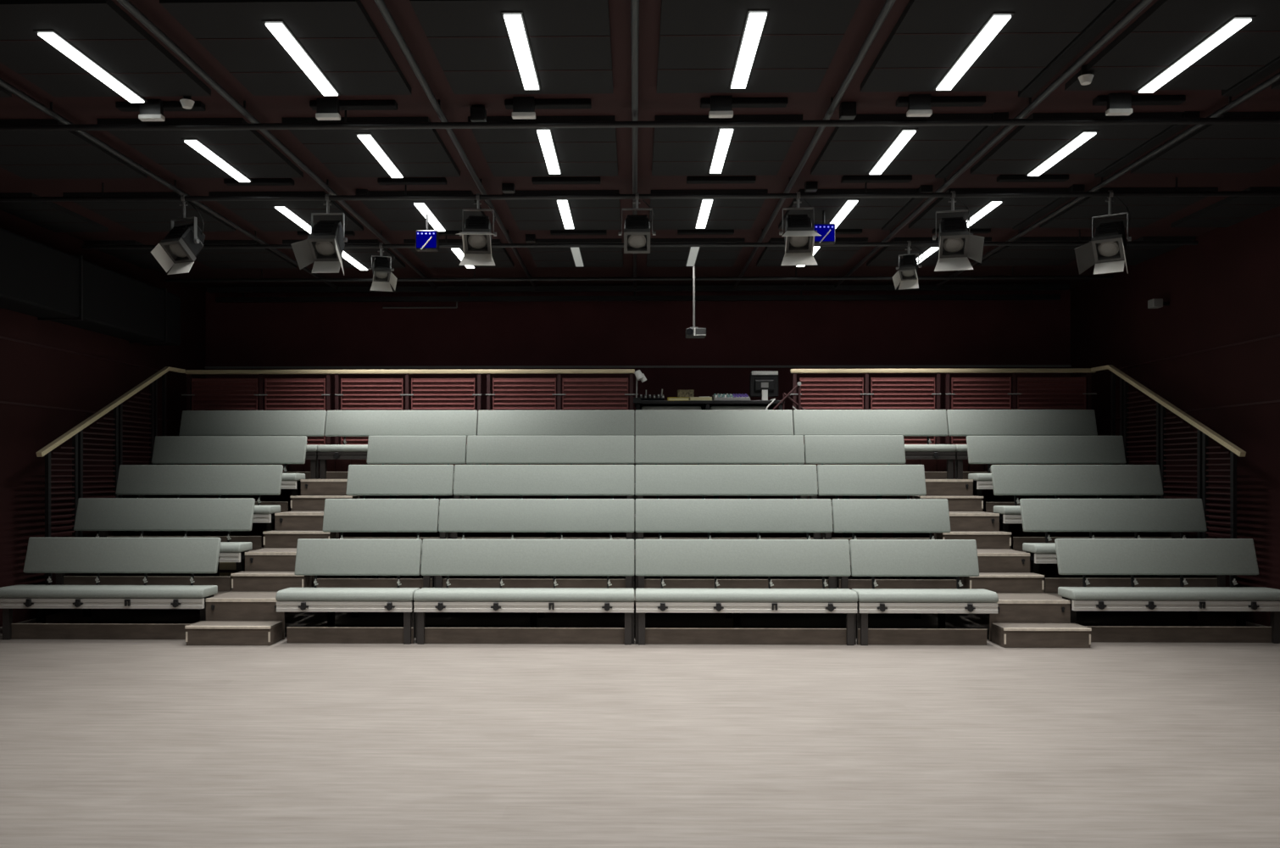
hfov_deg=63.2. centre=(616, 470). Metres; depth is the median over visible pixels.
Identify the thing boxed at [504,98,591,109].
batten
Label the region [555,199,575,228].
recessed light
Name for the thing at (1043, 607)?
tier
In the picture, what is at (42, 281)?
ventilation duct
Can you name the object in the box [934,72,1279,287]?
pipe
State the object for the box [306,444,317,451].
seat cushion
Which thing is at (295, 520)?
tier
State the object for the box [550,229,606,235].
batten
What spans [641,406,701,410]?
equipment case
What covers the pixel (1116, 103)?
junction box
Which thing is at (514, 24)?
recessed light
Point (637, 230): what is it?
spotlight
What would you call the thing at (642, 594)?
seat cushion
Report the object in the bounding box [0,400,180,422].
trim
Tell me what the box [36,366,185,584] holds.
handrail
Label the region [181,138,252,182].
recessed light
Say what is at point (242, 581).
step
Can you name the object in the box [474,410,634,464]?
upholstered bench
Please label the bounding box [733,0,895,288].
pipe
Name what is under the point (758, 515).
upholstered bench
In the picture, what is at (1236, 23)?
recessed light
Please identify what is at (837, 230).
batten
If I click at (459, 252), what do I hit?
recessed light
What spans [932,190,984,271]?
spotlight
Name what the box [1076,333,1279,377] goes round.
trim
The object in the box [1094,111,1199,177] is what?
air vent
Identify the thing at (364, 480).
upholstered bench
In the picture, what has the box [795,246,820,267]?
recessed light
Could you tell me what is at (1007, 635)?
step
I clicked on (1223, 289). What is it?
wall
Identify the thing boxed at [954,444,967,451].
seat cushion
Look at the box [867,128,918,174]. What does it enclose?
recessed light
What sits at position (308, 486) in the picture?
tier
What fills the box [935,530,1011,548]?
step
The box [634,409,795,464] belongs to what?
upholstered bench
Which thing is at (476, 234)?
spotlight
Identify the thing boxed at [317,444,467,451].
seat cushion
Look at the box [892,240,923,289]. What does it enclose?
spotlight
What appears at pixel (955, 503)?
step
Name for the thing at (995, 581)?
step
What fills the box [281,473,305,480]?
seat cushion
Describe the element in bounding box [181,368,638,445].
guard rail
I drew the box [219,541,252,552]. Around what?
seat cushion
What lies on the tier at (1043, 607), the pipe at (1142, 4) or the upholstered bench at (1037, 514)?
the upholstered bench at (1037, 514)
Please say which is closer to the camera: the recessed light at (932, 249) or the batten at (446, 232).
the batten at (446, 232)
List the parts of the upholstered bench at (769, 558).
leg, backrest, seat rail, leg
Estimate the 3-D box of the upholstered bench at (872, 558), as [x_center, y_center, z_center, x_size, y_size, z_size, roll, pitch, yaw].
[2.791,1.106,9.498,1.242,0.928,0.463,0,0,1]
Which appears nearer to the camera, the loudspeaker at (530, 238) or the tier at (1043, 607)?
the tier at (1043, 607)
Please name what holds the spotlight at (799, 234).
hanging from the pipe at (1225, 193)
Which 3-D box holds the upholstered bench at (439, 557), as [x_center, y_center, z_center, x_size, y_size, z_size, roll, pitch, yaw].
[-0.833,1.106,9.562,1.992,0.928,0.463,0,0,1]
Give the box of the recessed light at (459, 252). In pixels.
[450,247,475,267]
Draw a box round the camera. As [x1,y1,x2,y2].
[1147,298,1169,308]
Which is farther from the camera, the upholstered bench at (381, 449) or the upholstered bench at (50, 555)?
the upholstered bench at (381, 449)
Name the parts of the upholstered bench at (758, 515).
leg, backrest, leg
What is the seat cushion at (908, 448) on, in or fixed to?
on the upholstered bench at (904, 422)
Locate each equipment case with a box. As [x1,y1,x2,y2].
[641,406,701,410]
[709,406,767,409]
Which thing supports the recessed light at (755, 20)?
in the ceiling
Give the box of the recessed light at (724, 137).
[707,127,734,172]
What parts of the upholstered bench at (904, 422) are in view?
backrest, seat rail, leg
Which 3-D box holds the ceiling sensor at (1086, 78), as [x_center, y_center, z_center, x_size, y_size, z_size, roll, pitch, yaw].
[3.084,-2.601,6.837,0.096,0.115,0.096,0,0,1]
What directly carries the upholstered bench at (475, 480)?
on the tier at (264, 559)
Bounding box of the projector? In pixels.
[684,265,706,338]
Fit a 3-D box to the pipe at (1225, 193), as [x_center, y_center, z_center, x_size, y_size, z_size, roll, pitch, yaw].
[0.166,-2.572,9.523,12.400,0.172,0.045,0,0,1]
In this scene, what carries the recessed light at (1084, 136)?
in the ceiling
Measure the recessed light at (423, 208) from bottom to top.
0.028 m
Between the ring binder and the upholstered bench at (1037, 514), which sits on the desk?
the ring binder
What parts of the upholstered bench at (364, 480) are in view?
backrest, leg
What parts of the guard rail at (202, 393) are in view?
post, louvre panel, post, louvre panel, post, post, louvre panel, post, louvre panel, post, post, louvre panel, post, louvre panel, post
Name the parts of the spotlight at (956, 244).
frame, barn door, barn door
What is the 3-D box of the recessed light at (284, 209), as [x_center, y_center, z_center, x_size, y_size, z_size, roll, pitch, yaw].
[-3.321,-2.610,10.850,0.124,0.028,1.200,0,0,1]
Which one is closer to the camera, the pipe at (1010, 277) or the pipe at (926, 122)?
the pipe at (926, 122)
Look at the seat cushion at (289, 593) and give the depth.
9.39 m
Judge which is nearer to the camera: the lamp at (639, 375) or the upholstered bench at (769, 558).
the upholstered bench at (769, 558)
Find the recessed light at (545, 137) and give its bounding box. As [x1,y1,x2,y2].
[534,128,562,173]
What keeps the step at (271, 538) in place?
on the tier at (264, 559)
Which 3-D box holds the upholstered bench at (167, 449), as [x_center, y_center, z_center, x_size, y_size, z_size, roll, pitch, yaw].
[-4.729,0.047,12.420,1.942,0.928,0.463,0,0,1]
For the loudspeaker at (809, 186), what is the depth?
9.57 m
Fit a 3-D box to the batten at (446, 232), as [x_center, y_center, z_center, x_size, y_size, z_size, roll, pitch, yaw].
[-1.827,-2.636,11.534,0.620,0.045,0.090,0,0,1]
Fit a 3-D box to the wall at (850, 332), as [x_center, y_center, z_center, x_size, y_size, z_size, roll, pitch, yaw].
[0.269,-0.544,15.423,12.760,4.228,0.150,0,0,1]
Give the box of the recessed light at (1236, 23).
[1135,15,1256,92]
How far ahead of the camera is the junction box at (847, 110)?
7.50 m
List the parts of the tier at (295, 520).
support post, support post, support post, support post, support post, support post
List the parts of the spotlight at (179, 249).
barn door, frame, barn door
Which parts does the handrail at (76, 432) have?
post, slat panel, post, post, slat panel, post, post, slat panel, post, post, post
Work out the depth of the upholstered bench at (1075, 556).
9.72 m
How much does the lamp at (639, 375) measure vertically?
0.441 m
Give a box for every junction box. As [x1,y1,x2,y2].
[138,99,165,121]
[315,97,340,120]
[512,96,535,119]
[708,95,733,117]
[906,94,932,116]
[1105,93,1132,115]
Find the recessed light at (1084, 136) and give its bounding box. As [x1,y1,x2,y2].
[1024,130,1099,176]
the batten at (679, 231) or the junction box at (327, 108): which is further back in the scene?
the batten at (679, 231)
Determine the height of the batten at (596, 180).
0.045 m
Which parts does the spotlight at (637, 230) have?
frame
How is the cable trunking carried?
attached to the ceiling
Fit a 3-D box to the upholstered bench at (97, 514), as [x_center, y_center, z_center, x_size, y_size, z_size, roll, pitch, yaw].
[-4.759,0.753,10.680,1.942,0.928,0.463,0,0,1]
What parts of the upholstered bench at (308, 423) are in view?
backrest, seat rail, leg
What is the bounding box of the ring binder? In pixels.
[667,397,689,400]
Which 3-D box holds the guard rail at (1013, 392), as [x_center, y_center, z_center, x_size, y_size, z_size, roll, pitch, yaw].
[4.318,-0.787,13.832,4.076,1.134,0.070,0,0,1]
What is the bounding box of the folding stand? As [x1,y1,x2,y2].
[772,381,804,409]
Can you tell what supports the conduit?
attached to the wall at (850, 332)
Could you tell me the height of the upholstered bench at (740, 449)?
0.928 m
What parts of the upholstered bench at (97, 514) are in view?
leg, backrest, seat rail, leg, seat frame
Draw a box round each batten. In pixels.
[115,100,205,111]
[223,178,294,185]
[297,230,355,236]
[309,100,397,110]
[377,177,446,184]
[438,230,461,235]
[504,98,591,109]
[531,176,600,184]
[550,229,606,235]
[677,229,734,234]
[686,176,755,183]
[700,97,787,108]
[834,228,862,233]
[840,175,912,183]
[896,96,985,106]
[931,228,990,233]
[996,174,1068,182]
[1092,94,1185,105]
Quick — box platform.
[173,459,1102,580]
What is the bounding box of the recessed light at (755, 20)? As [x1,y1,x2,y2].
[729,9,769,88]
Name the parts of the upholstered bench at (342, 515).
backrest, leg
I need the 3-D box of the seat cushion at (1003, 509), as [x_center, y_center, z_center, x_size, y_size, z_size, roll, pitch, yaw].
[5.144,0.427,11.347,1.942,0.090,0.369,0,0,1]
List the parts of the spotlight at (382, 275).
barn door, frame, barn door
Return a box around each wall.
[0,210,205,626]
[205,289,1070,577]
[1070,205,1279,626]
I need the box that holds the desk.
[634,400,784,410]
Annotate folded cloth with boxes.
[751,371,778,374]
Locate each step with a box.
[184,620,282,645]
[231,571,311,590]
[262,530,336,547]
[290,495,358,510]
[913,495,983,511]
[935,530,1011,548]
[961,572,1044,592]
[991,623,1091,647]
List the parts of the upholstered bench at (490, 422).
backrest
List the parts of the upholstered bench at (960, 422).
leg, seat rail, backrest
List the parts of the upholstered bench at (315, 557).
seat rail, backrest, leg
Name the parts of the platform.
support post, support post, support post, support post, support post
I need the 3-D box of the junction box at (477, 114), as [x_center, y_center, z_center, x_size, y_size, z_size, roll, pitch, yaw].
[-1.010,-2.602,7.590,0.110,0.113,0.104,0,0,1]
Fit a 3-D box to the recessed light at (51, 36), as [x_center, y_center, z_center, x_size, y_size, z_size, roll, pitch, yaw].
[-3.392,-2.610,6.769,0.124,0.028,1.200,0,0,1]
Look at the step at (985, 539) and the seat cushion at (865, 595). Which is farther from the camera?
the step at (985, 539)
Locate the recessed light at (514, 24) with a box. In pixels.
[500,11,541,89]
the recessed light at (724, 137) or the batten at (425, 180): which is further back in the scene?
the batten at (425, 180)
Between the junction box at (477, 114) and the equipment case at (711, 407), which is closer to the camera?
the junction box at (477, 114)
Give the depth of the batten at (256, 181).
9.46 m
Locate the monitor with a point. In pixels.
(763, 386)
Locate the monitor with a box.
[749,372,778,400]
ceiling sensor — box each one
[179,95,194,109]
[1078,64,1093,85]
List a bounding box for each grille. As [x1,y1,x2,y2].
[472,113,483,117]
[503,186,511,189]
[807,184,816,188]
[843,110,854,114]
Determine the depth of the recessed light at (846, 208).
10.43 m
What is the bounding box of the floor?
[0,576,1279,847]
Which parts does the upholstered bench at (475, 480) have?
leg, backrest, leg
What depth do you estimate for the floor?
6.11 m
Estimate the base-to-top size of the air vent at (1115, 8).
0.065 m
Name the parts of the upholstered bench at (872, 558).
leg, backrest, seat rail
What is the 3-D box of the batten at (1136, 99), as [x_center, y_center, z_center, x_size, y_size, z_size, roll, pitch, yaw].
[3.718,-2.636,7.407,0.620,0.045,0.090,0,0,1]
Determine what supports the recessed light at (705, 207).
in the ceiling
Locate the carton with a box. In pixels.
[677,389,694,397]
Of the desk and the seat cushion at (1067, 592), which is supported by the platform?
the desk
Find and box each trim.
[0,335,197,378]
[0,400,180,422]
[205,364,1071,368]
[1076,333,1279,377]
[1096,399,1279,421]
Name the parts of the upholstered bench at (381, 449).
backrest, leg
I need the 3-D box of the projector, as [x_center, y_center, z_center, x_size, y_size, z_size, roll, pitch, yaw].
[1.000,-2.175,13.180,0.250,0.965,0.290,0,0,1]
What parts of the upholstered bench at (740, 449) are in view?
leg, backrest, leg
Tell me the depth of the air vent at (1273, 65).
6.91 m
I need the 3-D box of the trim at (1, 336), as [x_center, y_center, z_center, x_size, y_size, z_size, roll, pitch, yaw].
[-6.212,-1.340,9.260,0.015,0.020,12.300,0,0,1]
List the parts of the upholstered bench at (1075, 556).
seat frame, leg, backrest, seat rail, leg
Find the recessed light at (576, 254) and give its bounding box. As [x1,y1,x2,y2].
[569,247,584,266]
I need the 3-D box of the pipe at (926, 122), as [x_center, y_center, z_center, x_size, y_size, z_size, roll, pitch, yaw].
[0.132,-2.572,7.539,12.400,0.172,0.045,0,0,1]
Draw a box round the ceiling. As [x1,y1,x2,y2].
[0,0,1279,291]
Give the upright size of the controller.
0.175 m
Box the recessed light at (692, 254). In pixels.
[684,246,700,266]
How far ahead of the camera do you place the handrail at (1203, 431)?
11.54 m
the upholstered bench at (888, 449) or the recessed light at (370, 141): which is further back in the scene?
the upholstered bench at (888, 449)
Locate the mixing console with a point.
(722, 397)
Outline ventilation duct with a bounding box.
[0,228,180,345]
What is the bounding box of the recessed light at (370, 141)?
[355,133,405,178]
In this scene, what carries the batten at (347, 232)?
attached to the ceiling
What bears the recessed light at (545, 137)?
in the ceiling
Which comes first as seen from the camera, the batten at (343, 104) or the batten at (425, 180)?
the batten at (343, 104)
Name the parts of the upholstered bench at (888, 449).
leg, backrest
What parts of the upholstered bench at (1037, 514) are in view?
seat frame, leg, seat rail, backrest, leg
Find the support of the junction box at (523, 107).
attached to the ceiling
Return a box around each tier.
[36,587,1246,640]
[83,546,1197,619]
[122,510,1156,578]
[156,478,1120,578]
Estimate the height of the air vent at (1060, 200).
0.065 m
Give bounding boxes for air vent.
[934,111,1008,178]
[1012,184,1084,229]
[1018,0,1135,97]
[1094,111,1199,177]
[1221,55,1279,96]
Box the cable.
[765,398,775,409]
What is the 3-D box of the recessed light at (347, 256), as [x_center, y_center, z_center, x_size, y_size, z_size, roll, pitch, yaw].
[-3.285,-2.610,12.913,0.124,0.028,1.200,0,0,1]
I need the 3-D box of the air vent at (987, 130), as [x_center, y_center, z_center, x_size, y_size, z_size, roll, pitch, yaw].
[2.866,-2.626,8.485,0.110,0.065,1.532,0,0,1]
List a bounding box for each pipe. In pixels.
[0,77,338,289]
[0,110,1279,131]
[0,177,1279,201]
[82,229,1198,249]
[116,0,437,289]
[164,266,1113,282]
[373,0,536,288]
[630,0,639,288]
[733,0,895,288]
[834,0,1152,287]
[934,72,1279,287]
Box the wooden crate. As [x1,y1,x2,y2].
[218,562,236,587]
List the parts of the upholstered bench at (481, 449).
leg, backrest, leg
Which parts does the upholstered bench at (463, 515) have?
leg, backrest, leg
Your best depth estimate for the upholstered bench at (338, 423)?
13.20 m
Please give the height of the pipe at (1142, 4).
0.103 m
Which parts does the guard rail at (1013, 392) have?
post, louvre panel, post, louvre panel, post, post, louvre panel, post, louvre panel, post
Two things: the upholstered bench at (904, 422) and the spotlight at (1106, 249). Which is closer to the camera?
the spotlight at (1106, 249)
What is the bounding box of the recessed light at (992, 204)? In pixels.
[965,200,1004,228]
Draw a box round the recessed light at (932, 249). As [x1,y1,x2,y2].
[916,245,938,264]
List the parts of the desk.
leg, panel, leg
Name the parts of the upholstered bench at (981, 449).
seat frame, leg, seat rail, backrest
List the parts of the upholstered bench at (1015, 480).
seat frame, leg, seat rail, backrest, leg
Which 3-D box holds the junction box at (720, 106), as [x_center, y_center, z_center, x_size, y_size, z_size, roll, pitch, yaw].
[0.741,-2.587,7.398,0.170,0.142,0.060,0,0,1]
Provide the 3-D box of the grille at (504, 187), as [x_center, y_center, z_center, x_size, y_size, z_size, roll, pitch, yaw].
[-1.007,-2.612,9.621,0.080,0.030,0.006,0,0,1]
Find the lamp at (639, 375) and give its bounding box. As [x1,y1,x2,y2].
[633,369,646,403]
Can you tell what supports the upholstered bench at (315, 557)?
on the floor
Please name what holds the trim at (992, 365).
attached to the wall at (850, 332)
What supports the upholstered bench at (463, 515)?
on the tier at (1043, 607)
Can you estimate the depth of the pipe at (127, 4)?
7.38 m
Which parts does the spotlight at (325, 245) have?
barn door, frame, barn door, barn door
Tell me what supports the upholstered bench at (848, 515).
on the tier at (1043, 607)
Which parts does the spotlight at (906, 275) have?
barn door, frame, barn door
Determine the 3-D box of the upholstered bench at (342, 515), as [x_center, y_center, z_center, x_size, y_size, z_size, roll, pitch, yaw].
[-2.443,0.753,10.460,1.242,0.928,0.463,0,0,1]
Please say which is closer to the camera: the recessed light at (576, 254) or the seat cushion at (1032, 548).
the seat cushion at (1032, 548)
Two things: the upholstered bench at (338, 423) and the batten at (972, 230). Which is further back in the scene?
the upholstered bench at (338, 423)
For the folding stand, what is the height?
0.946 m
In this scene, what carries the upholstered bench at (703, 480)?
on the tier at (264, 559)
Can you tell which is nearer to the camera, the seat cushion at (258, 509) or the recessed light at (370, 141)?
the recessed light at (370, 141)
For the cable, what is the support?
hanging from the desk
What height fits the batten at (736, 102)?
0.045 m
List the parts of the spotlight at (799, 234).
frame, barn door, barn door, barn door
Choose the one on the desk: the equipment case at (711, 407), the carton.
the carton
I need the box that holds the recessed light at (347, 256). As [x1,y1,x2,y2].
[341,250,368,270]
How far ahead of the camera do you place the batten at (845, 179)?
9.37 m
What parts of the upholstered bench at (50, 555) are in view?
leg, seat rail, backrest, leg, seat frame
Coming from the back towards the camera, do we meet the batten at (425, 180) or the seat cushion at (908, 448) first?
the seat cushion at (908, 448)
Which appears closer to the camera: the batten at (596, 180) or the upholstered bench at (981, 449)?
the batten at (596, 180)
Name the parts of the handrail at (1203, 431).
post, post, post, slat panel, post, post, slat panel, post, post, slat panel, post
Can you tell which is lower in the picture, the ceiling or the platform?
the platform
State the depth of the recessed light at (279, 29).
6.52 m
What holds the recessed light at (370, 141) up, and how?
in the ceiling
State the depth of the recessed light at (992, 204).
10.43 m
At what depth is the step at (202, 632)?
9.34 m
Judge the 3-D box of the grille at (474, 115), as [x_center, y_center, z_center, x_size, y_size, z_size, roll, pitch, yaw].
[-1.011,-2.570,7.541,0.080,0.030,0.006,0,0,1]
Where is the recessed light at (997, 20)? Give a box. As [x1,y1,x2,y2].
[933,11,1014,90]
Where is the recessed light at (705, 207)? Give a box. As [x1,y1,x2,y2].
[694,198,714,228]
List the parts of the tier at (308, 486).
support post, support post, support post, support post, support post, support post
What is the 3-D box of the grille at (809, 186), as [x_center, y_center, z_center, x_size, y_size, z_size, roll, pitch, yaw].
[1.797,-2.612,9.572,0.080,0.030,0.006,0,0,1]
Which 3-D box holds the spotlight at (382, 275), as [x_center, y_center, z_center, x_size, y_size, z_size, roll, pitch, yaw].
[-2.611,-2.275,11.592,0.291,0.539,0.309,0,0,-18]
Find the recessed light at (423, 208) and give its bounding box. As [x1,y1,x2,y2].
[411,201,446,231]
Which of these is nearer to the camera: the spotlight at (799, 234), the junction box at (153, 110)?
the junction box at (153, 110)
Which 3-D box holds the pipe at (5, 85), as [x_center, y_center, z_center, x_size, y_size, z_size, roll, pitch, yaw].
[-4.075,-2.607,7.872,0.045,0.103,13.600,0,0,1]
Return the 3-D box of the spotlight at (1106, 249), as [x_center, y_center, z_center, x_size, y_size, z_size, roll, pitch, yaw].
[4.415,-2.149,9.415,0.418,0.790,0.505,0,0,37]
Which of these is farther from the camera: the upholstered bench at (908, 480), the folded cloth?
the folded cloth
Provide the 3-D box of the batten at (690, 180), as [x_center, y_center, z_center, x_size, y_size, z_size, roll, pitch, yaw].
[0.945,-2.636,9.432,0.620,0.045,0.090,0,0,1]
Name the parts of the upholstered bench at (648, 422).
backrest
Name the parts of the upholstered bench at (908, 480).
leg, backrest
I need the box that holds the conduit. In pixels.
[382,301,457,308]
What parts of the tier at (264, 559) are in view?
support post, support post, support post, support post, support post, support post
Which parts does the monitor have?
badge plate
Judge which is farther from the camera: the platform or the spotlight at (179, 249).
the platform
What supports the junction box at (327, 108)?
attached to the ceiling
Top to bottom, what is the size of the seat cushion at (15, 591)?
0.090 m
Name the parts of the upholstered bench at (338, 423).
leg, seat rail, backrest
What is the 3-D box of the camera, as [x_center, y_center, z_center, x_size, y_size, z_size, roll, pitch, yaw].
[6.493,-1.995,12.429,0.230,0.100,0.140,0,0,1]
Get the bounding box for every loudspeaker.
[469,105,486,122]
[501,183,514,193]
[525,233,535,243]
[804,181,818,192]
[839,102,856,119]
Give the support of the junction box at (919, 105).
attached to the ceiling
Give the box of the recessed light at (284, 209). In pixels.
[272,205,313,233]
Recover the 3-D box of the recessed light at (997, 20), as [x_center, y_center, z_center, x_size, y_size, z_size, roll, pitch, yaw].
[2.220,-2.610,6.531,0.124,0.028,1.200,0,0,1]
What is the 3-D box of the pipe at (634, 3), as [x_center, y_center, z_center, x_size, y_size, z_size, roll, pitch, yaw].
[0.136,-2.607,7.799,0.045,0.103,13.600,0,0,1]
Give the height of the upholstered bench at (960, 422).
0.928 m
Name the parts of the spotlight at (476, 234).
barn door, barn door, frame, barn door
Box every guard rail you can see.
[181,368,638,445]
[790,367,1096,444]
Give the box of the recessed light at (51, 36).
[33,29,147,102]
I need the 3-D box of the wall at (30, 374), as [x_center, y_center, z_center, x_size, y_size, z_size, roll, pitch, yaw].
[-6.333,-0.544,7.037,0.150,4.228,16.850,0,0,1]
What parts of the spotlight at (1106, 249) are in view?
barn door, frame, barn door, barn door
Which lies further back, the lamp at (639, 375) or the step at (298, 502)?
the lamp at (639, 375)
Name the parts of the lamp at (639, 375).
arm, lamp shade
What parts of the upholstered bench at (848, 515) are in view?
leg, backrest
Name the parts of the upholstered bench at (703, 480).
leg, backrest, leg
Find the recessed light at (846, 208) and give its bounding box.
[829,199,859,228]
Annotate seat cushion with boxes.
[0,584,217,598]
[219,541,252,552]
[253,505,280,513]
[275,587,420,601]
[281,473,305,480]
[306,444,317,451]
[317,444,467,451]
[413,587,634,601]
[635,588,857,601]
[803,444,956,451]
[851,588,998,602]
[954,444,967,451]
[968,473,992,480]
[993,505,1021,514]
[1022,542,1056,553]
[1057,586,1279,600]
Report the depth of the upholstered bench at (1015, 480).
11.51 m
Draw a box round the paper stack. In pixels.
[689,396,712,400]
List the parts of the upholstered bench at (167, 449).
backrest, seat rail, leg, seat frame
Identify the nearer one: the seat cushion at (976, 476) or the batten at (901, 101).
the batten at (901, 101)
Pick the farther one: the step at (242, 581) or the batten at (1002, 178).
the step at (242, 581)
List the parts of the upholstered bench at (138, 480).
leg, backrest, seat rail, leg, seat frame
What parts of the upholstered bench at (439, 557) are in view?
leg, seat rail, backrest, leg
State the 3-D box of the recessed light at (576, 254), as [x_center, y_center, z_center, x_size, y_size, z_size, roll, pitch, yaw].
[-0.481,-2.610,12.664,0.124,0.028,1.200,0,0,1]
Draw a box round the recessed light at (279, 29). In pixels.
[261,20,340,95]
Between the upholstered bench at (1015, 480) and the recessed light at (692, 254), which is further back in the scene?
the recessed light at (692, 254)
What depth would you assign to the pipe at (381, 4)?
7.31 m
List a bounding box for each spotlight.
[150,194,205,274]
[290,194,347,274]
[368,242,397,291]
[455,193,496,265]
[618,192,655,253]
[779,191,821,265]
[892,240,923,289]
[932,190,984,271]
[1074,190,1131,274]
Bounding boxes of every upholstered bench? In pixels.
[0,537,221,639]
[55,498,255,590]
[100,464,283,549]
[139,435,307,511]
[166,410,326,478]
[275,538,422,644]
[317,410,478,478]
[317,498,439,588]
[343,464,454,539]
[367,435,467,506]
[413,539,634,645]
[434,498,634,588]
[449,464,634,539]
[462,435,634,499]
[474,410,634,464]
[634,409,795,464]
[634,434,807,499]
[634,464,821,539]
[634,498,837,588]
[635,539,857,645]
[792,409,956,478]
[803,434,905,499]
[817,464,929,542]
[831,499,956,589]
[849,539,998,645]
[946,409,1110,478]
[966,435,1138,512]
[990,464,1179,550]
[1019,498,1225,592]
[1054,538,1279,643]
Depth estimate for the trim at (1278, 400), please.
11.34 m
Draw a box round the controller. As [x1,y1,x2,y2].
[638,389,664,400]
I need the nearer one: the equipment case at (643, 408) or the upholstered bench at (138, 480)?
the upholstered bench at (138, 480)
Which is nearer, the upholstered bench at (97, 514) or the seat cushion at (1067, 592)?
the seat cushion at (1067, 592)
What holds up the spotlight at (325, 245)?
hanging from the pipe at (1225, 193)
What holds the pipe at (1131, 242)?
hanging from the ceiling
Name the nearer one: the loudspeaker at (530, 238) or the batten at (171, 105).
the batten at (171, 105)
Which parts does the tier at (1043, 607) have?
support post, support post, support post, support post, support post, support post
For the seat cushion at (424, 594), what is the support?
on the upholstered bench at (439, 557)
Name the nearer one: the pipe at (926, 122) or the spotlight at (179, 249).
the pipe at (926, 122)
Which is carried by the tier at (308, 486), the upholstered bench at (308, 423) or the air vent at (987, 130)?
the upholstered bench at (308, 423)
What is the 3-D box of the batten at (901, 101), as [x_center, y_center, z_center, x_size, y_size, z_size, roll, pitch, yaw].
[2.314,-2.636,7.431,0.620,0.045,0.090,0,0,1]
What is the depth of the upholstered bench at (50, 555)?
9.80 m
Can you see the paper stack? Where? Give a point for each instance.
(690, 397)
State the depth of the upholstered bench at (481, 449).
12.30 m
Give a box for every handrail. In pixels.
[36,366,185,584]
[1090,364,1246,586]
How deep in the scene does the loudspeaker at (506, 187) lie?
9.62 m
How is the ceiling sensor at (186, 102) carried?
attached to the ceiling
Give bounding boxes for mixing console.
[712,393,750,400]
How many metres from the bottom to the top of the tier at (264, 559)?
0.742 m

